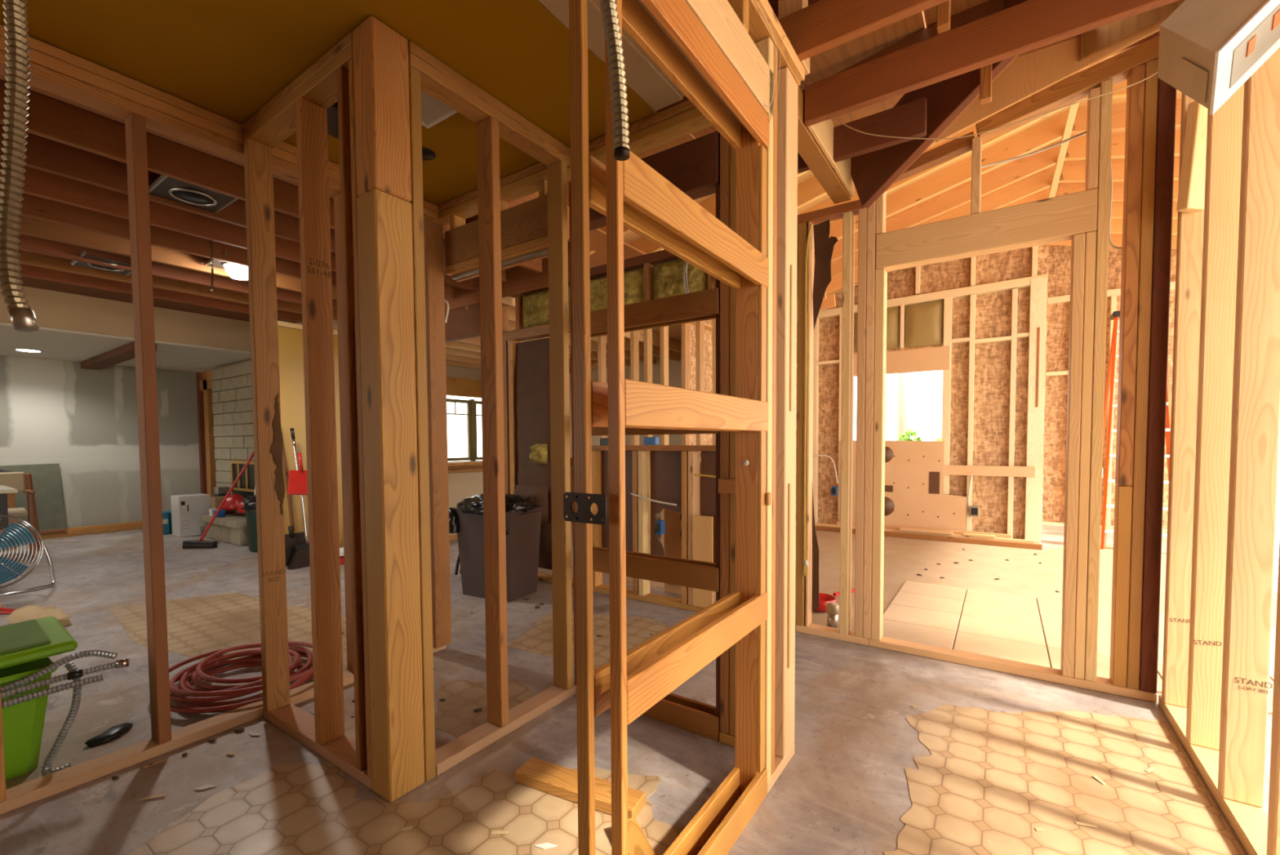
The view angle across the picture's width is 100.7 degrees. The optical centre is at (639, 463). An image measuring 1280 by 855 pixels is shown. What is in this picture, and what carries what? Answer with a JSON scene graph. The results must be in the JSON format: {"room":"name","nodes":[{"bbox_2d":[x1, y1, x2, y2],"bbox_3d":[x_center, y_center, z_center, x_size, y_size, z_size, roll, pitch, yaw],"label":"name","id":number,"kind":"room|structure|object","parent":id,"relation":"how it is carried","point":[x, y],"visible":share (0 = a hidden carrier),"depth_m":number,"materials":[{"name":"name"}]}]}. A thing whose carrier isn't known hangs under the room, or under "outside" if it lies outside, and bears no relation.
{"room":"construction site","nodes":[
{"label":"construction site","id":0,"kind":"room"},
{"bbox_2d":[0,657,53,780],"bbox_3d":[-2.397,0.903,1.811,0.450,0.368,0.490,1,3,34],"label":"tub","id":1,"kind":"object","parent":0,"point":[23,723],"depth_m":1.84,"materials":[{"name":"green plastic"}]},
{"bbox_2d":[0,355,200,528],"bbox_3d":[-8.288,-0.321,5.500,0.100,2.600,6.150,1,3,34],"label":"wall","id":2,"kind":"structure","parent":0,"point":[82,420],"depth_m":7.00,"materials":[{"name":"grey paint"}]},
{"bbox_2d":[0,324,250,372],"bbox_3d":[-7.228,-1.244,4.736,2.480,0.028,6.150,1,3,34],"label":"ceiling","id":3,"kind":"structure","parent":0,"point":[55,345],"depth_m":6.05,"materials":[{"name":"white paint"}]},
{"bbox_2d":[13,347,44,352],"bbox_3d":[-6.868,-1.270,5.955,0.230,0.016,0.230,1,3,34],"label":"recessed light","id":4,"kind":"object","parent":3,"relation":"in","point":[15,348],"visible":1,"depth_m":5.93,"materials":[{"name":"white glass"}]},
{"bbox_2d":[80,341,156,369],"bbox_3d":[-6.185,-1.254,6.246,2.400,0.080,0.180,1,3,34],"label":"ceiling beam","id":5,"kind":"structure","parent":3,"relation":"attached to","point":[124,353],"depth_m":6.18,"materials":[{"name":"brown wood"}]},
{"bbox_2d":[0,282,250,353],"bbox_3d":[-6.181,-1.465,4.010,0.040,0.522,6.150,1,3,34],"label":"wall","id":6,"kind":"structure","parent":0,"point":[58,311],"depth_m":5.35,"materials":[{"name":"beige paint"}]},
{"bbox_2d":[0,23,451,814],"bbox_3d":[-2.044,-0.122,1.562,0.140,2.435,3.480,1,3,34],"label":"wall","id":7,"kind":"structure","parent":0,"point":[56,71],"depth_m":1.96,"materials":[{"name":"brown wood"}]},
{"bbox_2d":[195,320,337,497],"bbox_3d":[-4.791,-0.469,6.813,4.170,2.750,0.230,1,3,34],"label":"wall","id":8,"kind":"structure","parent":0,"point":[204,379],"depth_m":7.75,"materials":[{"name":"beige paint"}]},
{"bbox_2d":[242,31,372,789],"bbox_3d":[-1.220,-0.144,1.976,0.848,2.436,0.097,1,3,34],"label":"wall","id":9,"kind":"structure","parent":0,"point":[301,107],"depth_m":1.94,"materials":[{"name":"brown wood"}]},
{"bbox_2d":[277,320,343,547],"bbox_3d":[-3.221,-0.205,5.327,0.188,2.319,0.730,1,3,34],"label":"wall","id":10,"kind":"structure","parent":0,"point":[291,353],"depth_m":5.18,"materials":[{"name":"paint"}]},
{"bbox_2d":[0,0,685,323],"bbox_3d":[-3.524,-1.452,2.255,6.408,0.182,6.250,1,3,34],"label":"ceiling","id":11,"kind":"structure","parent":0,"point":[228,59],"depth_m":2.07,"materials":[{"name":"yellow paint"}]},
{"bbox_2d":[0,0,39,332],"bbox_3d":[-1.090,-0.779,0.921,0.063,1.093,0.062,1,3,34],"label":"conduit","id":12,"kind":"object","parent":11,"relation":"hanging from","point":[22,317],"visible":1,"depth_m":0.92,"materials":[{"name":"metal"}]},
{"bbox_2d":[71,250,131,275],"bbox_3d":[-3.892,-1.486,3.869,0.400,0.109,0.302,1,3,34],"label":"recessed light","id":13,"kind":"object","parent":11,"relation":"in","point":[83,253],"visible":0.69,"depth_m":3.84,"materials":[{"name":"metal"}]},
{"bbox_2d":[148,174,238,213],"bbox_3d":[-2.359,-1.453,2.798,0.400,0.109,0.302,1,3,34],"label":"recessed light","id":14,"kind":"object","parent":11,"relation":"in","point":[164,187],"visible":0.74,"depth_m":2.78,"materials":[{"name":"metal"}]},
{"bbox_2d":[209,239,213,291],"bbox_3d":[-2.709,-1.251,3.352,0.017,0.321,0.039,-2,3,-33],"label":"cable","id":15,"kind":"object","parent":11,"relation":"hanging from","point":[211,240],"visible":1,"depth_m":3.35,"materials":[{"name":"silver metal"}]},
{"bbox_2d":[204,251,248,279],"bbox_3d":[-2.975,-1.461,3.934,0.400,0.196,0.302,1,3,34],"label":"recessed light","id":16,"kind":"object","parent":11,"relation":"in","point":[237,272],"visible":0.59,"depth_m":3.88,"materials":[{"name":"metal"}]},
{"bbox_2d":[326,101,338,138],"bbox_3d":[-1.204,-1.350,2.062,0.220,0.040,0.160,1,3,34],"label":"ceiling box","id":17,"kind":"object","parent":11,"relation":"attached to","point":[332,111],"visible":0.1,"depth_m":2.06,"materials":[{"name":"black plastic"}]},
{"bbox_2d":[422,146,435,160],"bbox_3d":[-0.974,-1.381,2.363,0.120,0.004,0.118,1,3,34],"label":"recessed light","id":18,"kind":"object","parent":11,"relation":"attached to","point":[427,153],"depth_m":2.37,"materials":[{"name":"black plastic"}]},
{"bbox_2d":[420,89,457,128],"bbox_3d":[-0.817,-1.365,2.026,0.240,0.012,0.180,1,3,34],"label":"ceiling vent","id":19,"kind":"object","parent":11,"relation":"in","point":[433,111],"visible":0.23,"depth_m":2.05,"materials":[{"name":"metal"}]},
{"bbox_2d":[445,364,482,462],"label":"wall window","id":20,"kind":"structure","parent":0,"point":[462,381],"depth_m":8.26,"materials":[{"name":"beige paint"}]},
{"bbox_2d":[446,398,482,461],"bbox_3d":[-2.667,-0.526,8.431,0.070,0.990,1.620,1,3,34],"label":"window","id":21,"kind":"structure","parent":20,"relation":"attached to","point":[471,414],"depth_m":8.38,"materials":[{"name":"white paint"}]},
{"bbox_2d":[352,15,576,802],"bbox_3d":[-0.595,-0.151,2.039,0.113,2.436,0.895,1,3,34],"label":"wall","id":22,"kind":"structure","parent":0,"point":[390,71],"depth_m":1.74,"materials":[{"name":"brown wood"}]},
{"bbox_2d":[448,457,573,540],"bbox_3d":[-1.756,0.416,7.098,0.230,0.919,3.100,1,3,34],"label":"wall","id":23,"kind":"structure","parent":0,"point":[465,479],"depth_m":6.43,"materials":[{"name":"beige paint"}]},
{"bbox_2d":[443,214,712,373],"bbox_3d":[-1.432,-1.452,6.461,4.500,0.500,4.650,1,3,34],"label":"ceiling","id":24,"kind":"structure","parent":0,"point":[462,326],"depth_m":6.33,"materials":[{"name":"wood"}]},
{"bbox_2d":[438,99,735,746],"bbox_3d":[-0.303,-0.168,2.436,1.843,2.436,0.090,1,3,34],"label":"wall","id":25,"kind":"structure","parent":0,"point":[523,226],"depth_m":2.08,"materials":[{"name":"brown wood"}]},
{"bbox_2d":[568,130,720,741],"bbox_3d":[0.015,-0.093,2.221,0.731,2.299,0.082,1,3,34],"label":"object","id":26,"kind":"structure","parent":25,"relation":"attached to","point":[693,166],"depth_m":2.08,"materials":[{"name":"red wood"}]},
{"bbox_2d":[718,478,770,505],"bbox_3d":[0.386,0.093,1.831,0.090,0.065,0.340,-1,2,-19],"label":"block","id":27,"kind":"object","parent":25,"relation":"attached to","point":[727,486],"visible":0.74,"depth_m":1.94,"materials":[{"name":"brown wood"}]},
{"bbox_2d":[568,352,681,517],"bbox_3d":[-0.283,-0.537,8.473,4.160,2.700,0.100,1,3,34],"label":"wall","id":28,"kind":"structure","parent":0,"point":[674,366],"depth_m":8.04,"materials":[{"name":"beige paint"}]},
{"bbox_2d":[0,517,1277,854],"bbox_3d":[-1.789,1.027,4.905,11.950,0.151,12.400,1,3,34],"label":"floor","id":29,"kind":"structure","parent":0,"point":[984,759],"depth_m":2.00,"materials":[{"name":"concrete"}]},
{"bbox_2d":[0,602,15,613],"bbox_3d":[-4.521,0.997,3.720,0.638,0.059,0.248,0,2,-3],"label":"extension cord","id":30,"kind":"object","parent":29,"relation":"on","point":[5,611],"visible":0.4,"depth_m":3.65,"materials":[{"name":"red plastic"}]},
{"bbox_2d":[0,493,17,551],"bbox_3d":[-7.274,0.592,5.775,0.495,0.738,0.580,1,3,34],"label":"wooden crate","id":31,"kind":"object","parent":29,"relation":"on","point":[11,496],"visible":0.02,"depth_m":5.85,"materials":[{"name":"orange wood"}]},
{"bbox_2d":[0,484,17,528],"bbox_3d":[-6.372,0.633,4.299,0.950,0.764,1.660,1,3,34],"label":"work table","id":32,"kind":"object","parent":29,"relation":"on","point":[4,490],"visible":0.88,"depth_m":4.67,"materials":[{"name":"beige wood"}]},
{"bbox_2d":[0,471,41,557],"bbox_3d":[-6.626,0.536,5.462,0.627,0.869,0.669,1,3,34],"label":"dining chair","id":33,"kind":"object","parent":29,"relation":"on","point":[17,480],"visible":0.9,"depth_m":5.65,"materials":[{"name":"brown wood"}]},
{"bbox_2d":[0,513,55,595],"bbox_3d":[-5.017,0.701,4.066,0.308,0.627,0.707,1,3,34],"label":"floor fan","id":34,"kind":"object","parent":29,"relation":"on","point":[15,535],"visible":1,"depth_m":4.18,"materials":[{"name":"silver metal"}]},
{"bbox_2d":[0,515,41,586],"bbox_3d":[-5.027,0.684,4.069,0.156,0.567,0.571,1,3,34],"label":"grille","id":35,"kind":"object","parent":34,"relation":"attached to","point":[15,535],"depth_m":4.17,"materials":[{"name":"silver metal"}]},
{"bbox_2d":[4,604,71,626],"bbox_3d":[-3.849,0.974,3.412,0.470,0.111,0.226,0,2,17],"label":"crumpled paper","id":36,"kind":"object","parent":29,"relation":"on","point":[25,613],"visible":0.66,"depth_m":3.37,"materials":[{"name":"brown paper"}]},
{"bbox_2d":[0,615,78,780],"bbox_3d":[-2.446,0.864,1.783,0.519,0.450,0.734,1,3,34],"label":"storage tote","id":37,"kind":"object","parent":29,"relation":"on","point":[26,647],"visible":0.9,"depth_m":1.85,"materials":[{"name":"green plastic"}]},
{"bbox_2d":[1,673,103,707],"bbox_3d":[-2.077,0.791,1.764,0.037,0.049,0.413,2,3,40],"label":"conduit","id":38,"kind":"object","parent":37,"relation":"attached to","point":[43,692],"visible":0.99,"depth_m":1.82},
{"bbox_2d":[0,657,129,698],"bbox_3d":[-2.008,0.749,1.848,0.047,0.046,0.333,2,3,43],"label":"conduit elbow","id":39,"kind":"object","parent":38,"relation":"attached to","point":[122,663],"visible":1,"depth_m":1.85,"materials":[{"name":"grey metal"}]},
{"bbox_2d":[0,648,117,692],"bbox_3d":[-2.088,0.734,1.795,0.052,0.110,0.456,2,3,41],"label":"conduit","id":40,"kind":"object","parent":37,"relation":"attached to","point":[108,654],"visible":1,"depth_m":1.86,"materials":[{"name":"metal"}]},
{"bbox_2d":[40,662,82,775],"bbox_3d":[-2.036,0.901,1.874,0.084,0.364,0.119,0,2,6],"label":"conduit","id":41,"kind":"object","parent":29,"relation":"on","point":[46,769],"visible":0.83,"depth_m":1.89,"materials":[{"name":"metal"}]},
{"bbox_2d":[40,526,131,538],"bbox_3d":[-7.353,0.906,6.588,0.060,0.048,1.510,1,3,34],"label":"trim board","id":42,"kind":"object","parent":29,"relation":"on","point":[124,528],"visible":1,"depth_m":6.83,"materials":[{"name":"brown wood"}]},
{"bbox_2d":[0,462,66,533],"bbox_3d":[-7.456,0.433,6.474,0.160,0.848,0.580,1,3,34],"label":"sheet","id":43,"kind":"object","parent":42,"relation":"on","point":[46,477],"visible":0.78,"depth_m":6.59,"materials":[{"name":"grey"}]},
{"bbox_2d":[40,523,142,534],"bbox_3d":[-7.372,0.892,6.612,0.060,0.073,1.730,1,3,34],"label":"trim board","id":44,"kind":"object","parent":29,"relation":"on","point":[137,526],"visible":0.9,"depth_m":6.97,"materials":[{"name":"brown wood"}]},
{"bbox_2d":[66,520,142,530],"bbox_3d":[-7.391,0.879,6.637,0.060,0.098,1.950,1,3,34],"label":"trim board","id":45,"kind":"object","parent":29,"relation":"on","point":[137,522],"visible":0.21,"depth_m":7.03,"materials":[{"name":"brown wood"}]},
{"bbox_2d":[84,722,133,746],"bbox_3d":[-2.084,1.061,2.089,0.082,0.028,0.166,0,2,6],"label":"glove","id":46,"kind":"object","parent":29,"relation":"on","point":[115,731],"visible":1,"depth_m":2.07,"materials":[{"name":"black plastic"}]},
{"bbox_2d":[137,792,166,800],"bbox_3d":[-1.583,1.082,1.720,0.070,0.005,0.012,-1,2,-17],"label":"chip","id":47,"kind":"object","parent":29,"relation":"on","point":[162,794],"visible":1,"depth_m":1.72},
{"bbox_2d":[162,511,169,534],"bbox_3d":[-6.178,0.767,6.864,0.184,0.288,0.100,1,3,34],"label":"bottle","id":48,"kind":"object","parent":29,"relation":"on","point":[166,517],"visible":0.53,"depth_m":6.82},
{"bbox_2d":[170,493,210,537],"bbox_3d":[-5.750,0.657,6.796,0.303,0.508,0.320,1,3,34],"label":"box","id":49,"kind":"object","parent":29,"relation":"on","point":[187,510],"visible":0.98,"depth_m":6.69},
{"bbox_2d":[182,451,254,548],"bbox_3d":[-4.769,0.396,6.081,0.316,1.075,0.719,1,3,34],"label":"push broom","id":50,"kind":"object","parent":29,"relation":"on","point":[200,544],"visible":0.95,"depth_m":5.92,"materials":[{"name":"black plastic"}]},
{"bbox_2d":[201,511,248,546],"bbox_3d":[-4.873,0.781,6.442,1.055,0.278,0.415,1,3,34],"label":"stone hearth","id":51,"kind":"object","parent":29,"relation":"on","point":[232,528],"visible":0.46,"depth_m":6.20,"materials":[{"name":"stone"}]},
{"bbox_2d":[210,495,235,514],"bbox_3d":[-5.242,0.524,6.661,0.150,0.218,0.200,1,3,34],"label":"cardboard box","id":52,"kind":"object","parent":51,"relation":"on","point":[215,501],"visible":0.5,"depth_m":6.58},
{"bbox_2d":[213,486,230,496],"bbox_3d":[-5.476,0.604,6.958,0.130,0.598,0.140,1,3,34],"label":"tool case","id":53,"kind":"object","parent":52,"relation":"on","point":[217,490],"visible":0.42,"depth_m":6.90,"materials":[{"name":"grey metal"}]},
{"bbox_2d":[221,493,244,510],"bbox_3d":[-4.993,0.468,6.540,0.320,0.186,0.266,1,3,34],"label":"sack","id":54,"kind":"object","parent":51,"relation":"on","point":[232,501],"visible":0.63,"depth_m":6.43,"materials":[{"name":"plastic"}]},
{"bbox_2d":[236,501,245,513],"bbox_3d":[-4.667,0.499,6.341,0.328,0.162,0.241,1,3,34],"label":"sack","id":55,"kind":"object","parent":51,"relation":"on","point":[241,504],"visible":0.3,"depth_m":6.23,"materials":[{"name":"plastic"}]},
{"bbox_2d":[211,359,255,511],"bbox_3d":[-5.026,-0.209,6.894,2.080,2.224,0.220,1,3,34],"label":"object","id":56,"kind":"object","parent":29,"relation":"on","point":[231,384],"visible":0.44,"depth_m":6.97,"materials":[{"name":"white brick"}]},
{"bbox_2d":[168,640,313,713],"bbox_3d":[-1.893,0.998,2.535,0.757,0.114,0.641,1,2,21],"label":"air hose","id":57,"kind":"object","parent":29,"relation":"on","point":[215,659],"visible":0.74,"depth_m":2.41,"materials":[{"name":"red rubber"}]},
{"bbox_2d":[240,494,257,551],"bbox_3d":[-4.088,0.628,5.762,0.381,0.628,0.401,0,2,19],"label":"waste bin","id":58,"kind":"object","parent":29,"relation":"on","point":[250,502],"visible":0.39,"depth_m":5.63,"materials":[{"name":"green plastic"}]},
{"bbox_2d":[281,434,305,565],"bbox_3d":[-3.330,0.277,5.016,0.207,1.342,0.220,1,3,34],"label":"shovel","id":59,"kind":"object","parent":29,"relation":"on","point":[291,539],"visible":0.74,"depth_m":5.00,"materials":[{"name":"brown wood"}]},
{"bbox_2d":[287,525,295,537],"bbox_3d":[-3.283,0.644,4.994,0.062,0.118,0.042,0,2,12],"label":"socket","id":60,"kind":"object","parent":59,"relation":"attached to","point":[291,534],"depth_m":4.98,"materials":[{"name":"metal"}]},
{"bbox_2d":[287,427,310,568],"bbox_3d":[-3.211,0.314,5.009,0.221,1.298,0.300,1,3,34],"label":"broom","id":61,"kind":"object","parent":29,"relation":"on","point":[300,557],"visible":0.78,"depth_m":4.98,"materials":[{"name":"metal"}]},
{"bbox_2d":[286,452,307,494],"bbox_3d":[-3.160,0.103,4.959,0.146,0.413,0.282,1,3,34],"label":"dustpan","id":62,"kind":"object","parent":61,"relation":"hanging from","point":[297,479],"visible":0.71,"depth_m":4.93,"materials":[{"name":"red plastic"}]},
{"bbox_2d":[297,452,303,471],"bbox_3d":[-3.191,-0.011,4.983,0.061,0.185,0.031,1,2,21],"label":"handle","id":63,"kind":"object","parent":62,"relation":"attached to","point":[300,459],"depth_m":4.97,"materials":[{"name":"red plastic"}]},
{"bbox_2d":[339,546,344,564],"bbox_3d":[-2.853,0.880,5.249,0.240,0.150,0.340,1,3,34],"label":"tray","id":64,"kind":"object","parent":29,"relation":"on","point":[341,549],"visible":0.13,"depth_m":5.12,"materials":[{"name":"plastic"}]},
{"bbox_2d":[448,493,543,601],"bbox_3d":[-1.114,0.609,4.039,0.699,0.764,0.524,1,3,34],"label":"bin","id":65,"kind":"object","parent":29,"relation":"on","point":[522,517],"visible":0.64,"depth_m":3.93,"materials":[{"name":"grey plastic"}]},
{"bbox_2d":[533,842,557,848],"bbox_3d":[-0.267,1.083,1.503,0.065,0.002,0.022,-1,2,-17],"label":"flake","id":66,"kind":"object","parent":29,"relation":"on","point":[545,845],"visible":1,"depth_m":1.50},
{"bbox_2d":[515,756,645,818],"bbox_3d":[-0.202,1.057,1.732,0.445,0.038,0.095,1,3,26],"label":"board","id":67,"kind":"object","parent":29,"relation":"on","point":[561,781],"visible":0.82,"depth_m":1.73,"materials":[{"name":"brown wood"}]},
{"bbox_2d":[627,817,655,854],"bbox_3d":[-0.008,1.067,1.458,0.070,0.036,0.216,-1,2,-22],"label":"board","id":68,"kind":"object","parent":29,"relation":"on","point":[637,842],"visible":0.5,"depth_m":1.47,"materials":[{"name":"brown wood"}]},
{"bbox_2d":[663,462,700,594],"bbox_3d":[0.353,0.487,3.938,0.400,0.998,0.020,1,3,34],"label":"sheet","id":69,"kind":"object","parent":29,"relation":"on","point":[673,523],"visible":0.22,"depth_m":4.00,"materials":[{"name":"brown wood"}]},
{"bbox_2d":[826,602,839,627],"bbox_3d":[1.176,0.930,3.237,0.072,0.155,0.071,1,3,34],"label":"pipe stub","id":70,"kind":"object","parent":29,"relation":"on","point":[832,608],"visible":0.89,"depth_m":3.21,"materials":[{"name":"metal"}]},
{"bbox_2d":[811,587,854,612],"bbox_3d":[1.385,0.921,3.681,0.567,0.137,0.198,-2,3,-29],"label":"scoop","id":71,"kind":"object","parent":29,"relation":"on","point":[824,598],"visible":0.48,"depth_m":3.61,"materials":[{"name":"plastic"}]},
{"bbox_2d":[811,592,835,612],"bbox_3d":[1.223,0.949,3.593,0.200,0.090,0.200,1,3,34],"label":"bowl","id":72,"kind":"object","parent":71,"relation":"on","point":[824,598],"depth_m":3.56,"materials":[{"name":"red plastic"}]},
{"bbox_2d":[836,520,1011,537],"bbox_3d":[3.314,0.819,6.343,1.850,0.108,0.045,1,3,34],"label":"board","id":73,"kind":"object","parent":29,"relation":"on","point":[889,526],"visible":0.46,"depth_m":6.10,"materials":[{"name":"brown wood"}]},
{"bbox_2d":[815,523,1034,543],"bbox_3d":[3.255,0.839,6.300,2.300,0.073,0.045,1,3,34],"label":"board","id":74,"kind":"object","parent":29,"relation":"on","point":[1031,541],"visible":0.46,"depth_m":6.05,"materials":[{"name":"brown wood"}]},
{"bbox_2d":[899,527,952,534],"bbox_3d":[3.338,0.788,6.198,0.550,0.034,0.045,1,3,34],"label":"board","id":75,"kind":"object","parent":74,"relation":"on","point":[939,531],"visible":1,"depth_m":6.18,"materials":[{"name":"brown wood"}]},
{"bbox_2d":[963,532,995,537],"bbox_3d":[3.783,0.801,5.919,0.300,0.024,0.045,1,3,34],"label":"board","id":76,"kind":"object","parent":74,"relation":"on","point":[964,534],"visible":1,"depth_m":5.90,"materials":[{"name":"brown wood"}]},
{"bbox_2d":[814,525,1042,549],"bbox_3d":[3.223,0.853,6.201,2.360,0.053,0.045,1,3,34],"label":"board","id":77,"kind":"object","parent":29,"relation":"on","point":[949,539],"visible":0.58,"depth_m":5.97,"materials":[{"name":"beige wood"}]},
{"bbox_2d":[1075,821,1097,827],"bbox_3d":[1.323,1.070,1.572,0.050,0.005,0.012,1,2,23],"label":"chip","id":78,"kind":"object","parent":29,"relation":"on","point":[1077,822],"visible":1,"depth_m":1.57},
{"bbox_2d":[1100,310,1171,548],"bbox_3d":[5.347,-0.368,5.743,0.609,2.512,1.007,1,3,34],"label":"step ladder","id":79,"kind":"object","parent":29,"relation":"on","point":[1115,316],"visible":0.48,"depth_m":5.59,"materials":[{"name":"orange plastic"}]},
{"bbox_2d":[502,224,798,611],"bbox_3d":[-0.174,-0.236,3.849,2.605,2.453,0.290,1,3,34],"label":"wall partition","id":80,"kind":"structure","parent":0,"point":[659,274],"depth_m":3.91,"materials":[{"name":"brown wood"}]},
{"bbox_2d":[643,436,658,444],"bbox_3d":[0.076,-0.159,3.771,0.112,0.055,0.050,1,3,34],"label":"outlet box","id":81,"kind":"object","parent":80,"relation":"on","point":[647,440],"visible":1,"depth_m":3.74,"materials":[{"name":"blue plastic"}]},
{"bbox_2d":[630,492,676,506],"bbox_3d":[0.088,0.249,3.702,0.382,0.073,0.024,1,3,34],"label":"cable","id":82,"kind":"object","parent":80,"relation":"attached to","point":[631,493],"visible":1,"depth_m":3.69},
{"bbox_2d":[655,520,664,534],"bbox_3d":[0.141,0.463,3.849,0.062,0.100,0.053,1,3,34],"label":"outlet box","id":83,"kind":"object","parent":80,"relation":"attached to","point":[660,524],"visible":1,"depth_m":3.83,"materials":[{"name":"blue plastic"}]},
{"bbox_2d":[683,261,689,293],"bbox_3d":[0.323,-1.246,3.381,0.040,0.400,0.107,-2,3,-41],"label":"conduit","id":84,"kind":"object","parent":80,"relation":"hanging from","point":[686,265],"visible":0.45,"depth_m":3.40,"materials":[{"name":"metal"}]},
{"bbox_2d":[689,319,712,444],"bbox_3d":[1.086,-0.729,6.765,0.020,3.199,2.040,1,3,34],"label":"wall","id":85,"kind":"structure","parent":0,"point":[708,335],"depth_m":6.29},
{"bbox_2d":[568,290,835,551],"bbox_3d":[0.270,-0.560,6.409,3.615,2.899,1.720,1,3,34],"label":"wall","id":86,"kind":"structure","parent":0,"point":[828,301],"depth_m":5.39,"materials":[{"name":"brown wood"}]},
{"bbox_2d":[684,0,804,792],"bbox_3d":[-0.444,-0.107,0.505,0.099,2.467,3.540,1,3,34],"label":"wall","id":87,"kind":"structure","parent":0,"point":[740,28],"depth_m":1.78,"materials":[{"name":"brown wood"}]},
{"bbox_2d":[600,0,630,160],"bbox_3d":[-0.060,-0.936,0.897,0.087,0.831,0.031,1,2,25],"label":"conduit","id":88,"kind":"object","parent":87,"relation":"hanging from","point":[614,45],"visible":1,"depth_m":0.89,"materials":[{"name":"metal"}]},
{"bbox_2d":[563,0,768,854],"bbox_3d":[0.124,-0.210,1.361,0.116,2.599,0.824,1,3,34],"label":"wall framing","id":89,"kind":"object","parent":87,"relation":"attached to","point":[631,194],"depth_m":1.21,"materials":[{"name":"brown wood"}]},
{"bbox_2d":[755,0,777,106],"bbox_3d":[0.334,-1.213,1.524,0.019,0.272,0.281,1,3,37],"label":"cable","id":90,"kind":"object","parent":87,"relation":"attached to","point":[755,0],"visible":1,"depth_m":1.61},
{"bbox_2d":[444,0,1185,311],"bbox_3d":[-0.514,-1.788,2.660,6.492,0.940,10.064,-1,2,-14],"label":"ceiling","id":91,"kind":"structure","parent":0,"point":[875,67],"depth_m":2.22,"materials":[{"name":"brown wood"}]},
{"bbox_2d":[768,35,804,123],"bbox_3d":[0.514,-1.241,1.807,0.017,0.382,0.452,1,3,30],"label":"cable","id":92,"kind":"object","parent":91,"relation":"hanging from","point":[784,35],"visible":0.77,"depth_m":1.67,"materials":[{"name":"brown plastic"}]},
{"bbox_2d":[832,71,1157,139],"bbox_3d":[1.401,-1.472,2.114,0.286,0.274,1.231,-2,3,-42],"label":"cable","id":93,"kind":"object","parent":91,"relation":"hanging from","point":[1156,72],"visible":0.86,"depth_m":2.12,"materials":[{"name":"brown plastic"}]},
{"bbox_2d":[589,10,1182,293],"bbox_3d":[3.408,-2.358,5.141,6.351,1.033,6.090,1,3,34],"label":"ceiling","id":94,"kind":"structure","parent":0,"point":[942,191],"depth_m":4.80,"materials":[{"name":"orange wood"}]},
{"bbox_2d":[795,244,1047,543],"bbox_3d":[3.013,-0.989,6.601,3.322,3.707,0.151,1,3,34],"label":"wall","id":95,"kind":"structure","parent":0,"point":[980,320],"depth_m":6.14,"materials":[{"name":"brown wood"}]},
{"bbox_2d":[813,454,838,483],"bbox_3d":[2.403,0.071,6.982,0.400,0.372,0.022,1,3,31],"label":"cable","id":96,"kind":"object","parent":95,"relation":"attached to","point":[813,455],"visible":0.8,"depth_m":6.91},
{"bbox_2d":[968,505,979,516],"bbox_3d":[3.809,0.544,6.049,0.102,0.120,0.053,1,3,34],"label":"outlet box","id":97,"kind":"object","parent":95,"relation":"attached to","point":[974,510],"visible":1,"depth_m":6.03,"materials":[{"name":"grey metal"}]},
{"bbox_2d":[795,35,1176,702],"bbox_3d":[1.642,-0.406,2.706,1.687,2.865,0.094,1,3,34],"label":"wall","id":98,"kind":"structure","parent":0,"point":[1082,217],"depth_m":2.42,"materials":[{"name":"brown wood"}]},
{"bbox_2d":[804,222,812,575],"bbox_3d":[0.980,-0.359,3.099,0.040,2.051,0.017,1,3,34],"label":"cable","id":99,"kind":"object","parent":98,"relation":"attached to","point":[811,224],"visible":1,"depth_m":3.09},
{"bbox_2d":[981,131,1086,168],"bbox_3d":[1.889,-1.509,2.561,0.442,0.052,0.028,1,3,34],"label":"cable","id":100,"kind":"object","parent":98,"relation":"attached to","point":[1084,132],"visible":0.89,"depth_m":2.56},
{"bbox_2d":[1108,162,1122,249],"bbox_3d":[2.143,-1.236,2.390,0.084,0.556,0.014,1,3,34],"label":"cable","id":101,"kind":"object","parent":98,"relation":"attached to","point":[1110,243],"visible":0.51,"depth_m":2.40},
{"bbox_2d":[1040,244,1176,540],"bbox_3d":[5.457,-1.005,6.090,1.390,3.749,1.756,1,3,34],"label":"wall","id":102,"kind":"structure","parent":0,"point":[1058,257],"depth_m":7.01,"materials":[{"name":"brown wood"}]},
{"bbox_2d":[1158,47,1279,854],"bbox_3d":[0.935,-0.202,0.278,0.112,2.653,4.728,1,3,34],"label":"wall","id":103,"kind":"structure","parent":0,"point":[1225,417],"depth_m":1.81,"materials":[{"name":"brown wood"}]},
{"bbox_2d":[1157,0,1279,115],"bbox_3d":[1.464,-1.092,1.321,0.365,0.511,0.231,-1,2,-7],"label":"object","id":104,"kind":"object","parent":103,"relation":"attached to","point":[1208,49],"visible":1,"depth_m":1.26,"materials":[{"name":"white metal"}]},
{"label":"outside","id":105,"kind":"structure","parent":0,"visible":0},
{"bbox_2d":[455,459,1279,588],"bbox_3d":[3.483,1.367,0.709,85.000,0.260,85.000,1,3,34],"label":"ground","id":106,"kind":"structure","parent":105,"point":[1277,513],"depth_m":7.12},
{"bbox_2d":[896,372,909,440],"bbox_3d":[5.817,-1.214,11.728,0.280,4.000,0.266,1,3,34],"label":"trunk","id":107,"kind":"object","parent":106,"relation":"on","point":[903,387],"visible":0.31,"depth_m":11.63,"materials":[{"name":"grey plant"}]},
{"bbox_2d":[899,428,921,440],"bbox_3d":[5.493,0.059,10.790,0.525,1.534,0.531,-2,3,-37],"label":"shrub","id":108,"kind":"object","parent":106,"relation":"on","point":[909,433],"visible":0.09,"depth_m":10.73,"materials":[{"name":"green plant"}]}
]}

